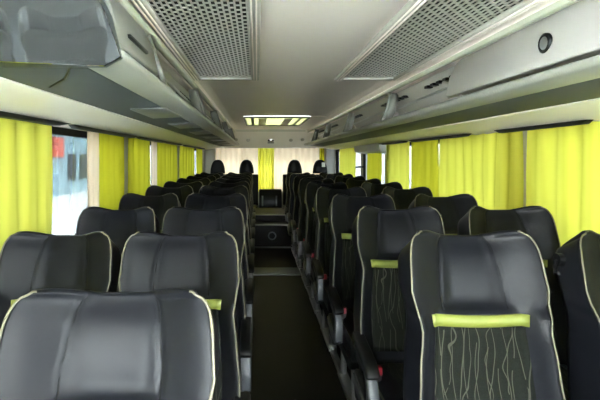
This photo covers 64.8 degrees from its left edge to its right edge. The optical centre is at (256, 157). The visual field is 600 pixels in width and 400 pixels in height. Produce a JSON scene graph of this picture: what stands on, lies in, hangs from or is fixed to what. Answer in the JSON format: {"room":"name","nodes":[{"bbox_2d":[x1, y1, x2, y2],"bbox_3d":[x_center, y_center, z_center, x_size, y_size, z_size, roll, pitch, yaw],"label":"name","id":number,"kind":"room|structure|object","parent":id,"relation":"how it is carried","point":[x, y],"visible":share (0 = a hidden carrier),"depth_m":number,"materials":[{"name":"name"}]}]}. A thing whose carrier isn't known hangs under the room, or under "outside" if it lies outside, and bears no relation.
{"room":"vehicle interior","nodes":[
{"label":"vehicle interior","id":0,"kind":"room"},
{"bbox_2d":[54,126,204,171],"bbox_3d":[-0.990,0.355,2.900,0.060,1.910,12.200,0,0,0],"label":"wall","id":1,"kind":"structure","parent":0,"point":[203,150],"depth_m":8.28,"materials":[{"name":"grey plastic"}]},
{"bbox_2d":[51,126,87,234],"bbox_3d":[-0.988,0.240,1.610,0.045,0.780,3.220,0,0,0],"label":"window","id":2,"kind":"structure","parent":1,"relation":"in","point":[69,146],"depth_m":2.47,"materials":[{"name":"clear glass"}]},
{"bbox_2d":[0,0,239,149],"bbox_3d":[-0.619,-0.296,4.000,0.672,0.288,9.200,0,0,0],"label":"luggage rack","id":3,"kind":"object","parent":1,"relation":"attached to","point":[87,63],"visible":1,"depth_m":1.24,"materials":[{"name":"grey plastic"}]},
{"bbox_2d":[0,111,68,125],"bbox_3d":[-0.854,-0.145,1.310,0.037,0.018,1.615,0,0,0],"label":"rail","id":4,"kind":"object","parent":3,"relation":"attached to","point":[7,115],"visible":1,"depth_m":1.73,"materials":[{"name":"black metal"}]},
{"bbox_2d":[0,118,52,251],"bbox_3d":[-0.917,0.220,1.275,0.022,0.741,1.650,0,0,0],"label":"curtain","id":5,"kind":"object","parent":4,"relation":"hanging from","point":[26,167],"visible":0.61,"depth_m":1.85,"materials":[{"name":"yellow fabric"}]},
{"bbox_2d":[69,125,136,137],"bbox_3d":[-0.854,-0.145,2.730,0.037,0.018,1.135,0,0,0],"label":"rail","id":6,"kind":"object","parent":3,"relation":"attached to","point":[78,127],"visible":1,"depth_m":2.53,"materials":[{"name":"black metal"}]},
{"bbox_2d":[87,131,98,206],"bbox_3d":[-0.917,0.220,2.620,0.022,0.741,0.160,0,0,0],"label":"curtain","id":7,"kind":"object","parent":6,"relation":"hanging from","point":[92,137],"visible":0.48,"depth_m":2.60,"materials":[{"name":"white fabric"}]},
{"bbox_2d":[99,133,123,209],"bbox_3d":[-0.921,0.220,2.970,0.030,0.741,0.540,0,0,0],"label":"curtain","id":8,"kind":"object","parent":6,"relation":"hanging from","point":[111,147],"visible":0.5,"depth_m":2.94,"materials":[{"name":"yellow fabric"}]},
{"bbox_2d":[136,136,181,145],"bbox_3d":[-0.854,-0.145,4.330,0.037,0.018,1.935,0,0,0],"label":"rail","id":9,"kind":"object","parent":3,"relation":"attached to","point":[137,137],"visible":0.9,"depth_m":3.95,"materials":[{"name":"black metal"}]},
{"bbox_2d":[128,138,149,195],"bbox_3d":[-0.920,0.220,3.690,0.028,0.741,0.660,0,0,0],"label":"curtain","id":10,"kind":"object","parent":9,"relation":"hanging from","point":[138,149],"visible":0.62,"depth_m":3.59,"materials":[{"name":"yellow fabric"}]},
{"bbox_2d":[151,141,156,184],"bbox_3d":[-0.918,0.220,4.140,0.024,0.741,0.240,0,0,0],"label":"curtain","id":11,"kind":"object","parent":9,"relation":"hanging from","point":[153,144],"visible":0.5,"depth_m":4.13,"materials":[{"name":"white fabric"}]},
{"bbox_2d":[157,142,168,186],"bbox_3d":[-0.922,0.220,4.550,0.032,0.741,0.540,0,0,0],"label":"curtain","id":12,"kind":"object","parent":9,"relation":"hanging from","point":[162,148],"visible":0.46,"depth_m":4.58,"materials":[{"name":"yellow fabric"}]},
{"bbox_2d":[169,144,177,181],"bbox_3d":[-0.923,0.220,5.130,0.035,0.741,0.580,0,0,0],"label":"curtain","id":13,"kind":"object","parent":9,"relation":"hanging from","point":[173,169],"visible":0.47,"depth_m":5.10,"materials":[{"name":"yellow fabric"}]},
{"bbox_2d":[183,145,204,148],"bbox_3d":[-0.854,-0.145,6.550,0.037,0.018,2.095,0,0,0],"label":"rail","id":14,"kind":"object","parent":3,"relation":"attached to","point":[183,145],"visible":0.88,"depth_m":6.17,"materials":[{"name":"black metal"}]},
{"bbox_2d":[179,146,193,178],"bbox_3d":[-0.927,0.220,6.255,0.042,0.741,1.190,0,0,0],"label":"curtain","id":15,"kind":"object","parent":14,"relation":"hanging from","point":[186,154],"visible":0.56,"depth_m":6.04,"materials":[{"name":"yellow fabric"}]},
{"bbox_2d":[196,148,201,173],"bbox_3d":[-0.923,0.220,7.500,0.034,0.741,0.800,0,0,0],"label":"curtain","id":16,"kind":"object","parent":14,"relation":"hanging from","point":[198,151],"visible":0.59,"depth_m":7.31,"materials":[{"name":"yellow fabric"}]},
{"bbox_2d":[124,137,127,193],"bbox_3d":[-0.943,0.245,3.300,0.035,0.810,0.160,0,0,0],"label":"trim","id":17,"kind":"structure","parent":1,"relation":"attached to","point":[125,138],"depth_m":3.31,"materials":[{"name":"grey plastic"}]},
{"bbox_2d":[150,141,150,185],"bbox_3d":[-0.988,0.240,4.400,0.045,0.780,2.040,0,0,0],"label":"window","id":18,"kind":"structure","parent":1,"relation":"in","point":[150,141],"depth_m":4.37,"materials":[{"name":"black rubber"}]},
{"bbox_2d":[177,146,178,178],"bbox_3d":[-0.943,0.245,5.510,0.035,0.810,0.180,0,0,0],"label":"trim","id":19,"kind":"structure","parent":1,"relation":"attached to","point":[177,146],"depth_m":5.54,"materials":[{"name":"grey plastic"}]},
{"bbox_2d":[179,146,195,174],"bbox_3d":[-0.988,0.240,6.900,0.045,0.780,2.600,0,0,0],"label":"window","id":20,"kind":"structure","parent":1,"relation":"in","point":[179,146],"depth_m":7.45,"materials":[{"name":"white glass"}]},
{"bbox_2d":[205,148,215,173],"bbox_3d":[-0.870,0.530,8.810,0.180,1.440,0.380,0,0,0],"label":"trim","id":21,"kind":"structure","parent":1,"relation":"attached to","point":[210,155],"depth_m":8.62,"materials":[{"name":"grey plastic"}]},
{"bbox_2d":[258,148,273,191],"bbox_3d":[0.170,0.224,8.800,0.300,0.813,0.047,0,0,0],"label":"curtain","id":22,"kind":"object","parent":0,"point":[265,155],"visible":0.94,"depth_m":8.80,"materials":[{"name":"yellow fabric"}]},
{"bbox_2d":[258,191,283,207],"bbox_3d":[0.240,0.355,9.030,2.520,1.910,0.060,0,0,0],"label":"wall","id":23,"kind":"structure","parent":0,"point":[282,191],"depth_m":9.00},
{"bbox_2d":[216,148,257,173],"bbox_3d":[-0.370,0.224,8.860,0.820,0.813,0.022,0,0,0],"label":"curtain","id":24,"kind":"object","parent":23,"relation":"hanging from","point":[231,158],"visible":0.48,"depth_m":8.86,"materials":[{"name":"white fabric"}]},
{"bbox_2d":[223,129,317,147],"bbox_3d":[0.240,-0.343,8.528,2.400,0.315,0.943,0,0,0],"label":"trim","id":25,"kind":"structure","parent":23,"relation":"attached to","point":[257,139],"depth_m":8.47,"materials":[{"name":"beige plastic"}]},
{"bbox_2d":[274,148,318,190],"bbox_3d":[0.745,0.224,8.860,0.890,0.813,0.021,0,0,0],"label":"curtain","id":26,"kind":"object","parent":23,"relation":"hanging from","point":[307,157],"visible":0.52,"depth_m":8.86,"materials":[{"name":"white fabric"}]},
{"bbox_2d":[250,246,350,399],"bbox_3d":[0.240,1.280,2.900,2.400,0.060,12.200,0,0,0],"label":"floor","id":27,"kind":"structure","parent":0,"point":[292,359],"depth_m":3.18,"materials":[{"name":"carpet"}]},
{"bbox_2d":[0,231,120,328],"bbox_3d":[-0.695,0.755,1.405,0.408,0.990,0.730,0,0,0],"label":"passenger seat","id":28,"kind":"object","parent":27,"relation":"on","point":[30,261],"visible":0.49,"depth_m":1.66,"materials":[{"name":"grey leather"}]},
{"bbox_2d":[0,288,219,399],"bbox_3d":[-0.278,0.761,0.705,0.478,0.978,0.730,0,0,0],"label":"passenger seat","id":29,"kind":"object","parent":27,"relation":"on","point":[56,343],"visible":1,"depth_m":0.95,"materials":[{"name":"grey leather"}]},
{"bbox_2d":[75,206,159,291],"bbox_3d":[-0.695,0.747,2.105,0.408,1.006,0.730,0,0,0],"label":"passenger seat","id":30,"kind":"object","parent":27,"relation":"on","point":[119,225],"visible":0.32,"depth_m":2.37,"materials":[{"name":"leather"}]},
{"bbox_2d":[118,193,180,232],"bbox_3d":[-0.695,0.739,2.805,0.408,1.022,0.730,0,0,0],"label":"passenger seat","id":31,"kind":"object","parent":27,"relation":"on","point":[160,205],"visible":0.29,"depth_m":3.07,"materials":[{"name":"leather"}]},
{"bbox_2d":[145,185,193,206],"bbox_3d":[-0.695,0.734,3.505,0.408,1.032,0.730,0,0,0],"label":"passenger seat","id":32,"kind":"object","parent":27,"relation":"on","point":[182,192],"visible":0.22,"depth_m":3.77,"materials":[{"name":"leather"}]},
{"bbox_2d":[163,181,202,192],"bbox_3d":[-0.695,0.734,4.205,0.408,1.032,0.730,0,0,0],"label":"passenger seat","id":33,"kind":"object","parent":27,"relation":"on","point":[196,185],"visible":0.17,"depth_m":4.47,"materials":[{"name":"leather"}]},
{"bbox_2d":[118,231,250,399],"bbox_3d":[-0.249,0.755,1.405,0.457,0.990,0.730,0,0,0],"label":"passenger seat","id":34,"kind":"object","parent":27,"relation":"on","point":[208,264],"visible":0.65,"depth_m":1.64,"materials":[{"name":"leather"}]},
{"bbox_2d":[176,178,210,185],"bbox_3d":[-0.695,0.734,4.905,0.408,1.032,0.730,0,0,0],"label":"passenger seat","id":35,"kind":"object","parent":27,"relation":"on","point":[205,181],"visible":0.12,"depth_m":5.17,"materials":[{"name":"leather"}]},
{"bbox_2d":[186,176,215,181],"bbox_3d":[-0.695,0.734,5.605,0.408,1.032,0.730,0,0,0],"label":"passenger seat","id":36,"kind":"object","parent":27,"relation":"on","point":[212,178],"visible":0.16,"depth_m":5.88,"materials":[{"name":"leather"}]},
{"bbox_2d":[161,206,252,391],"bbox_3d":[-0.249,0.747,2.105,0.457,1.006,0.730,0,0,0],"label":"passenger seat","id":37,"kind":"object","parent":27,"relation":"on","point":[177,220],"visible":0.29,"depth_m":2.33,"materials":[{"name":"leather"}]},
{"bbox_2d":[194,174,220,178],"bbox_3d":[-0.695,0.734,6.305,0.408,1.032,0.730,0,0,0],"label":"passenger seat","id":38,"kind":"object","parent":27,"relation":"on","point":[217,176],"visible":0.1,"depth_m":6.58,"materials":[{"name":"leather"}]},
{"bbox_2d":[200,172,223,176],"bbox_3d":[-0.695,0.734,7.005,0.408,1.032,0.730,0,0,0],"label":"passenger seat","id":39,"kind":"object","parent":27,"relation":"on","point":[202,173],"visible":0.12,"depth_m":7.27,"materials":[{"name":"leather"}]},
{"bbox_2d":[210,160,224,174],"bbox_3d":[-0.710,0.630,8.255,0.430,1.200,0.610,0,0,0],"label":"seat","id":40,"kind":"object","parent":27,"relation":"on","point":[217,166],"visible":0.25,"depth_m":8.46,"materials":[{"name":"black fabric"}]},
{"bbox_2d":[184,193,253,330],"bbox_3d":[-0.249,0.739,2.805,0.457,1.022,0.730,0,0,0],"label":"passenger seat","id":41,"kind":"object","parent":27,"relation":"on","point":[196,201],"visible":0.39,"depth_m":3.04,"materials":[{"name":"leather"}]},
{"bbox_2d":[199,185,253,295],"bbox_3d":[-0.249,0.734,3.505,0.457,1.032,0.730,0,0,0],"label":"passenger seat","id":42,"kind":"object","parent":27,"relation":"on","point":[208,190],"visible":0.21,"depth_m":3.75,"materials":[{"name":"leather"}]},
{"bbox_2d":[209,181,254,253],"bbox_3d":[-0.249,0.734,4.205,0.457,1.032,0.730,0,0,0],"label":"passenger seat","id":43,"kind":"object","parent":27,"relation":"on","point":[217,184],"visible":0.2,"depth_m":4.45,"materials":[{"name":"leather"}]},
{"bbox_2d":[215,178,254,255],"bbox_3d":[-0.249,0.734,4.905,0.457,1.032,0.730,0,0,0],"label":"passenger seat","id":44,"kind":"object","parent":27,"relation":"on","point":[222,180],"visible":0.16,"depth_m":5.15,"materials":[{"name":"leather"}]},
{"bbox_2d":[221,176,254,226],"bbox_3d":[-0.249,0.734,5.605,0.457,1.032,0.730,0,0,0],"label":"passenger seat","id":45,"kind":"object","parent":27,"relation":"on","point":[224,177],"visible":0.15,"depth_m":5.85,"materials":[{"name":"leather"}]},
{"bbox_2d":[224,174,254,218],"bbox_3d":[-0.249,0.734,6.305,0.457,1.032,0.730,0,0,0],"label":"passenger seat","id":46,"kind":"object","parent":27,"relation":"on","point":[229,175],"visible":0.12,"depth_m":6.56,"materials":[{"name":"leather"}]},
{"bbox_2d":[228,172,255,213],"bbox_3d":[-0.249,0.734,7.005,0.457,1.032,0.730,0,0,0],"label":"passenger seat","id":47,"kind":"object","parent":27,"relation":"on","point":[232,173],"visible":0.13,"depth_m":7.25,"materials":[{"name":"leather"}]},
{"bbox_2d":[239,160,257,207],"bbox_3d":[-0.190,0.630,8.255,0.430,1.200,0.610,0,0,0],"label":"seat","id":48,"kind":"object","parent":27,"relation":"on","point":[246,166],"visible":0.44,"depth_m":8.45,"materials":[{"name":"grey leather"}]},
{"bbox_2d":[259,189,281,207],"bbox_3d":[0.240,0.899,8.255,0.408,0.674,0.610,0,0,0],"label":"seat","id":49,"kind":"object","parent":27,"relation":"on","point":[268,198],"visible":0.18,"depth_m":8.38,"materials":[{"name":"grey leather"}]},
{"bbox_2d":[255,208,290,246],"bbox_3d":[0.190,1.045,7.240,0.570,0.410,1.420,0,0,0],"label":"step","id":50,"kind":"structure","parent":27,"relation":"on","point":[282,239],"depth_m":6.53,"materials":[{"name":"plastic"}]},
{"bbox_2d":[255,214,284,215],"bbox_3d":[0.190,0.840,6.946,0.570,0.020,0.032,0,0,0],"label":"trim","id":51,"kind":"structure","parent":50,"relation":"attached to","point":[255,214],"depth_m":6.93,"materials":[{"name":"grey plastic"}]},
{"bbox_2d":[255,224,287,225],"bbox_3d":[0.190,0.930,6.526,0.570,0.020,0.032,0,0,0],"label":"trim","id":52,"kind":"structure","parent":50,"relation":"attached to","point":[255,224],"depth_m":6.51,"materials":[{"name":"grey plastic"}]},
{"bbox_2d":[255,247,290,247],"bbox_3d":[0.190,1.240,6.526,0.570,0.020,0.032,0,0,0],"label":"trim","id":53,"kind":"structure","parent":27,"relation":"on","point":[255,247],"depth_m":6.51,"materials":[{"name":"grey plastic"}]},
{"bbox_2d":[253,267,300,274],"bbox_3d":[0.195,1.244,5.160,0.550,0.012,0.320,0,0,0],"label":"trim","id":54,"kind":"structure","parent":27,"relation":"on","point":[257,270],"depth_m":5.13,"materials":[{"name":"grey plastic"}]},
{"bbox_2d":[283,160,301,207],"bbox_3d":[0.680,0.630,8.255,0.430,1.200,0.610,0,0,0],"label":"seat","id":55,"kind":"object","parent":27,"relation":"on","point":[294,166],"visible":0.31,"depth_m":8.45,"materials":[{"name":"grey leather"}]},
{"bbox_2d":[284,172,309,245],"bbox_3d":[0.625,0.734,6.975,0.439,1.032,0.730,0,0,0],"label":"passenger seat","id":56,"kind":"object","parent":27,"relation":"on","point":[286,209],"visible":0.17,"depth_m":7.13,"materials":[{"name":"leather"}]},
{"bbox_2d":[287,174,315,255],"bbox_3d":[0.625,0.734,6.247,0.439,1.032,0.730,0,0,0],"label":"passenger seat","id":57,"kind":"object","parent":27,"relation":"on","point":[292,176],"visible":0.3,"depth_m":6.39,"materials":[{"name":"leather"}]},
{"bbox_2d":[291,176,323,269],"bbox_3d":[0.625,0.734,5.520,0.439,1.032,0.730,0,0,0],"label":"passenger seat","id":58,"kind":"object","parent":27,"relation":"on","point":[294,223],"visible":0.3,"depth_m":5.66,"materials":[{"name":"leather"}]},
{"bbox_2d":[296,178,334,287],"bbox_3d":[0.625,0.734,4.793,0.439,1.032,0.730,0,0,0],"label":"passenger seat","id":59,"kind":"object","parent":27,"relation":"on","point":[300,232],"visible":0.25,"depth_m":4.94,"materials":[{"name":"leather"}]},
{"bbox_2d":[291,247,339,368],"bbox_3d":[0.490,1.239,3.000,0.040,0.022,7.000,0,0,0],"label":"trim","id":60,"kind":"structure","parent":27,"relation":"on","point":[334,354],"depth_m":3.03,"materials":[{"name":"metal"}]},
{"bbox_2d":[313,160,326,175],"bbox_3d":[1.140,0.630,8.255,0.430,1.200,0.610,0,0,0],"label":"seat","id":61,"kind":"object","parent":27,"relation":"on","point":[319,166],"visible":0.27,"depth_m":8.46,"materials":[{"name":"grey leather"}]},
{"bbox_2d":[302,182,347,313],"bbox_3d":[0.625,0.734,4.065,0.439,1.032,0.730,0,0,0],"label":"passenger seat","id":62,"kind":"object","parent":27,"relation":"on","point":[311,188],"visible":0.34,"depth_m":4.21,"materials":[{"name":"leather"}]},
{"bbox_2d":[311,256,316,280],"bbox_3d":[0.640,0.909,3.945,0.372,0.136,0.490,0,0,0],"label":"cushion","id":63,"kind":"object","parent":62,"relation":"on","point":[313,277],"depth_m":3.84,"materials":[{"name":"black fabric"}]},
{"bbox_2d":[319,172,342,178],"bbox_3d":[1.140,0.734,6.975,0.408,1.032,0.730,0,0,0],"label":"passenger seat","id":64,"kind":"object","parent":27,"relation":"on","point":[323,174],"visible":0.12,"depth_m":7.25,"materials":[{"name":"leather"}]},
{"bbox_2d":[312,187,366,351],"bbox_3d":[0.625,0.734,3.337,0.439,1.032,0.730,0,0,0],"label":"passenger seat","id":65,"kind":"object","parent":27,"relation":"on","point":[324,195],"visible":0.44,"depth_m":3.49,"materials":[{"name":"leather"}]},
{"bbox_2d":[323,276,331,312],"bbox_3d":[0.640,0.909,3.217,0.372,0.136,0.490,0,0,0],"label":"cushion","id":66,"kind":"object","parent":65,"relation":"on","point":[326,303],"depth_m":3.14,"materials":[{"name":"grey leather"}]},
{"bbox_2d":[326,174,352,179],"bbox_3d":[1.140,0.734,6.247,0.408,1.032,0.730,0,0,0],"label":"passenger seat","id":67,"kind":"object","parent":27,"relation":"on","point":[331,176],"visible":0.1,"depth_m":6.52,"materials":[{"name":"leather"}]},
{"bbox_2d":[334,176,365,182],"bbox_3d":[1.140,0.734,5.520,0.408,1.032,0.730,0,0,0],"label":"passenger seat","id":68,"kind":"object","parent":27,"relation":"on","point":[337,178],"visible":0.13,"depth_m":5.79,"materials":[{"name":"leather"}]},
{"bbox_2d":[327,194,395,399],"bbox_3d":[0.625,0.734,2.610,0.439,1.032,0.730,0,0,0],"label":"passenger seat","id":69,"kind":"object","parent":27,"relation":"on","point":[343,209],"visible":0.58,"depth_m":2.76,"materials":[{"name":"leather"}]},
{"bbox_2d":[343,308,357,362],"bbox_3d":[0.640,0.909,2.490,0.372,0.136,0.490,0,0,0],"label":"cushion","id":70,"kind":"object","parent":69,"relation":"on","point":[348,319],"depth_m":2.40,"materials":[{"name":"grey leather"}]},
{"bbox_2d":[346,178,381,187],"bbox_3d":[1.140,0.734,4.793,0.408,1.032,0.730,0,0,0],"label":"passenger seat","id":71,"kind":"object","parent":27,"relation":"on","point":[350,182],"visible":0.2,"depth_m":5.07,"materials":[{"name":"leather"}]},
{"bbox_2d":[361,182,402,196],"bbox_3d":[1.140,0.734,4.065,0.408,1.032,0.730,0,0,0],"label":"passenger seat","id":72,"kind":"object","parent":27,"relation":"on","point":[371,189],"visible":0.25,"depth_m":4.34,"materials":[{"name":"leather"}]},
{"bbox_2d":[352,206,444,399],"bbox_3d":[0.625,0.734,1.883,0.439,1.032,0.730,0,0,0],"label":"passenger seat","id":73,"kind":"object","parent":27,"relation":"on","point":[379,236],"visible":0.63,"depth_m":2.06,"materials":[{"name":"leather"}]},
{"bbox_2d":[377,364,402,399],"bbox_3d":[0.640,0.909,1.762,0.372,0.136,0.490,0,0,0],"label":"cushion","id":74,"kind":"object","parent":73,"relation":"on","point":[390,384],"depth_m":1.79,"materials":[{"name":"grey leather"}]},
{"bbox_2d":[381,187,432,209],"bbox_3d":[1.140,0.734,3.337,0.408,1.032,0.730,0,0,0],"label":"passenger seat","id":75,"kind":"object","parent":27,"relation":"on","point":[402,198],"visible":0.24,"depth_m":3.61,"materials":[{"name":"leather"}]},
{"bbox_2d":[408,194,477,234],"bbox_3d":[1.140,0.734,2.610,0.408,1.032,0.730,0,0,0],"label":"passenger seat","id":76,"kind":"object","parent":27,"relation":"on","point":[451,209],"visible":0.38,"depth_m":2.87,"materials":[{"name":"leather"}]},
{"bbox_2d":[398,230,565,399],"bbox_3d":[0.625,0.734,1.155,0.439,1.032,0.730,0,0,0],"label":"passenger seat","id":77,"kind":"object","parent":27,"relation":"on","point":[479,325],"visible":1,"depth_m":1.35,"materials":[{"name":"grey leather"}]},
{"bbox_2d":[457,206,568,399],"bbox_3d":[1.140,0.734,1.883,0.408,1.032,0.730,0,0,0],"label":"passenger seat","id":78,"kind":"object","parent":27,"relation":"on","point":[537,222],"visible":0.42,"depth_m":2.11,"materials":[{"name":"leather"}]},
{"bbox_2d":[552,230,599,399],"bbox_3d":[1.128,0.734,1.155,0.432,1.032,0.730,0,0,0],"label":"passenger seat","id":79,"kind":"object","parent":27,"relation":"on","point":[576,266],"visible":1,"depth_m":1.39,"materials":[{"name":"leather"}]},
{"bbox_2d":[128,0,577,132],"bbox_3d":[0.240,-0.520,2.900,2.500,0.160,12.200,0,0,0],"label":"ceiling","id":80,"kind":"structure","parent":0,"point":[305,45],"depth_m":2.42,"materials":[{"name":"plastic"}]},
{"bbox_2d":[129,0,260,80],"bbox_3d":[-0.185,-0.480,1.800,0.395,0.036,2.090,0,0,0],"label":"ceiling vent","id":81,"kind":"object","parent":80,"relation":"in","point":[217,38],"visible":1,"depth_m":1.82,"materials":[{"name":"metal"}]},
{"bbox_2d":[236,130,305,131],"bbox_3d":[0.240,-0.474,8.160,1.200,0.025,0.080,0,0,0],"label":"trim","id":82,"kind":"structure","parent":80,"relation":"attached to","point":[236,130],"depth_m":8.14,"materials":[{"name":"grey plastic"}]},
{"bbox_2d":[244,116,309,125],"bbox_3d":[0.240,-0.489,6.300,0.800,0.022,1.360,0,0,0],"label":"roof hatch","id":83,"kind":"object","parent":80,"relation":"attached to","point":[249,120],"visible":1,"depth_m":6.12,"materials":[{"name":"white plastic"}]},
{"bbox_2d":[334,0,545,80],"bbox_3d":[0.665,-0.480,1.800,0.395,0.036,2.090,0,0,0],"label":"ceiling vent","id":84,"kind":"object","parent":80,"relation":"in","point":[422,32],"visible":1,"depth_m":1.80,"materials":[{"name":"metal"}]},
{"bbox_2d":[335,131,526,206],"bbox_3d":[1.470,0.355,2.900,0.060,1.910,12.200,0,0,0],"label":"wall","id":85,"kind":"structure","parent":0,"point":[524,132],"depth_m":2.53,"materials":[{"name":"grey plastic"}]},
{"bbox_2d":[319,148,323,160],"bbox_3d":[1.215,0.224,8.820,0.090,0.813,0.030,0,0,0],"label":"curtain","id":86,"kind":"object","parent":85,"relation":"hanging from","point":[321,150],"visible":0.3,"depth_m":8.82,"materials":[{"name":"yellow fabric"}]},
{"bbox_2d":[324,148,334,173],"bbox_3d":[1.350,0.530,8.810,0.180,1.440,0.380,0,0,0],"label":"trim","id":87,"kind":"structure","parent":85,"relation":"attached to","point":[329,155],"depth_m":8.62,"materials":[{"name":"grey plastic"}]},
{"bbox_2d":[336,149,360,176],"bbox_3d":[1.468,0.240,7.550,0.045,0.780,2.100,0,0,0],"label":"window","id":88,"kind":"structure","parent":85,"relation":"in","point":[358,156],"depth_m":6.94,"materials":[{"name":"white glass"}]},
{"bbox_2d":[354,143,386,153],"bbox_3d":[1.380,-0.115,5.765,0.120,0.130,1.330,0,0,0],"label":"trim","id":89,"kind":"structure","parent":85,"relation":"attached to","point":[371,148],"depth_m":5.49,"materials":[{"name":"grey plastic"}]},
{"bbox_2d":[355,154,385,183],"bbox_3d":[1.437,0.550,5.866,0.117,1.400,1.492,0,0,0],"label":"window","id":90,"kind":"structure","parent":85,"relation":"in","point":[383,179],"depth_m":5.49,"materials":[{"name":"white glass"}]},
{"bbox_2d":[367,153,381,180],"bbox_3d":[1.405,0.194,5.615,0.029,0.513,0.670,0,0,0],"label":"curtain","id":91,"kind":"object","parent":85,"relation":"hanging from","point":[374,160],"visible":0.65,"depth_m":5.64,"materials":[{"name":"yellow fabric"}]},
{"bbox_2d":[409,139,439,188],"bbox_3d":[1.468,0.240,3.830,0.045,0.780,2.340,0,0,0],"label":"window","id":92,"kind":"structure","parent":85,"relation":"in","point":[439,139],"depth_m":4.50,"materials":[{"name":"white glass"}]},
{"bbox_2d":[304,0,599,149],"bbox_3d":[1.099,-0.296,4.350,0.672,0.288,8.500,0,0,0],"label":"luggage rack","id":93,"kind":"object","parent":85,"relation":"attached to","point":[547,71],"visible":1,"depth_m":1.73,"materials":[{"name":"grey plastic"}]},
{"bbox_2d":[339,148,355,176],"bbox_3d":[1.404,0.220,7.260,0.036,0.741,1.280,0,0,0],"label":"curtain","id":94,"kind":"object","parent":93,"relation":"hanging from","point":[347,156],"visible":0.54,"depth_m":7.20,"materials":[{"name":"yellow fabric"}]},
{"bbox_2d":[381,141,407,144],"bbox_3d":[1.333,-0.145,4.600,0.037,0.018,0.796,0,0,0],"label":"rail","id":95,"kind":"object","parent":93,"relation":"attached to","point":[398,142],"visible":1,"depth_m":4.50,"materials":[{"name":"black metal"}]},
{"bbox_2d":[386,141,409,188],"bbox_3d":[1.398,0.220,4.660,0.023,0.741,0.760,0,0,0],"label":"curtain","id":96,"kind":"object","parent":95,"relation":"hanging from","point":[397,155],"visible":0.53,"depth_m":4.62,"materials":[{"name":"yellow fabric"}]},
{"bbox_2d":[408,133,470,141],"bbox_3d":[1.333,-0.145,3.525,0.037,0.018,1.145,0,0,0],"label":"rail","id":97,"kind":"object","parent":93,"relation":"attached to","point":[467,134],"visible":1,"depth_m":3.33,"materials":[{"name":"black metal"}]},
{"bbox_2d":[411,140,438,196],"bbox_3d":[1.402,0.220,3.928,0.032,0.741,0.615,0,0,0],"label":"curtain","id":98,"kind":"object","parent":97,"relation":"hanging from","point":[424,154],"visible":0.49,"depth_m":3.87,"materials":[{"name":"yellow fabric"}]},
{"bbox_2d":[439,131,523,209],"bbox_3d":[1.397,0.220,3.022,0.021,0.741,1.125,0,0,0],"label":"curtain","id":99,"kind":"object","parent":97,"relation":"hanging from","point":[489,168],"visible":0.64,"depth_m":2.85,"materials":[{"name":"yellow fabric"}]},
{"bbox_2d":[494,120,592,132],"bbox_3d":[1.333,-0.145,2.250,0.037,0.018,0.736,0,0,0],"label":"rail","id":100,"kind":"object","parent":93,"relation":"attached to","point":[579,122],"visible":1,"depth_m":2.14,"materials":[{"name":"black metal"}]},
{"bbox_2d":[526,121,599,246],"bbox_3d":[1.399,0.220,1.435,0.026,0.741,1.970,0,0,0],"label":"curtain","id":101,"kind":"object","parent":100,"relation":"hanging from","point":[563,163],"visible":0.56,"depth_m":2.11,"materials":[{"name":"yellow fabric"}]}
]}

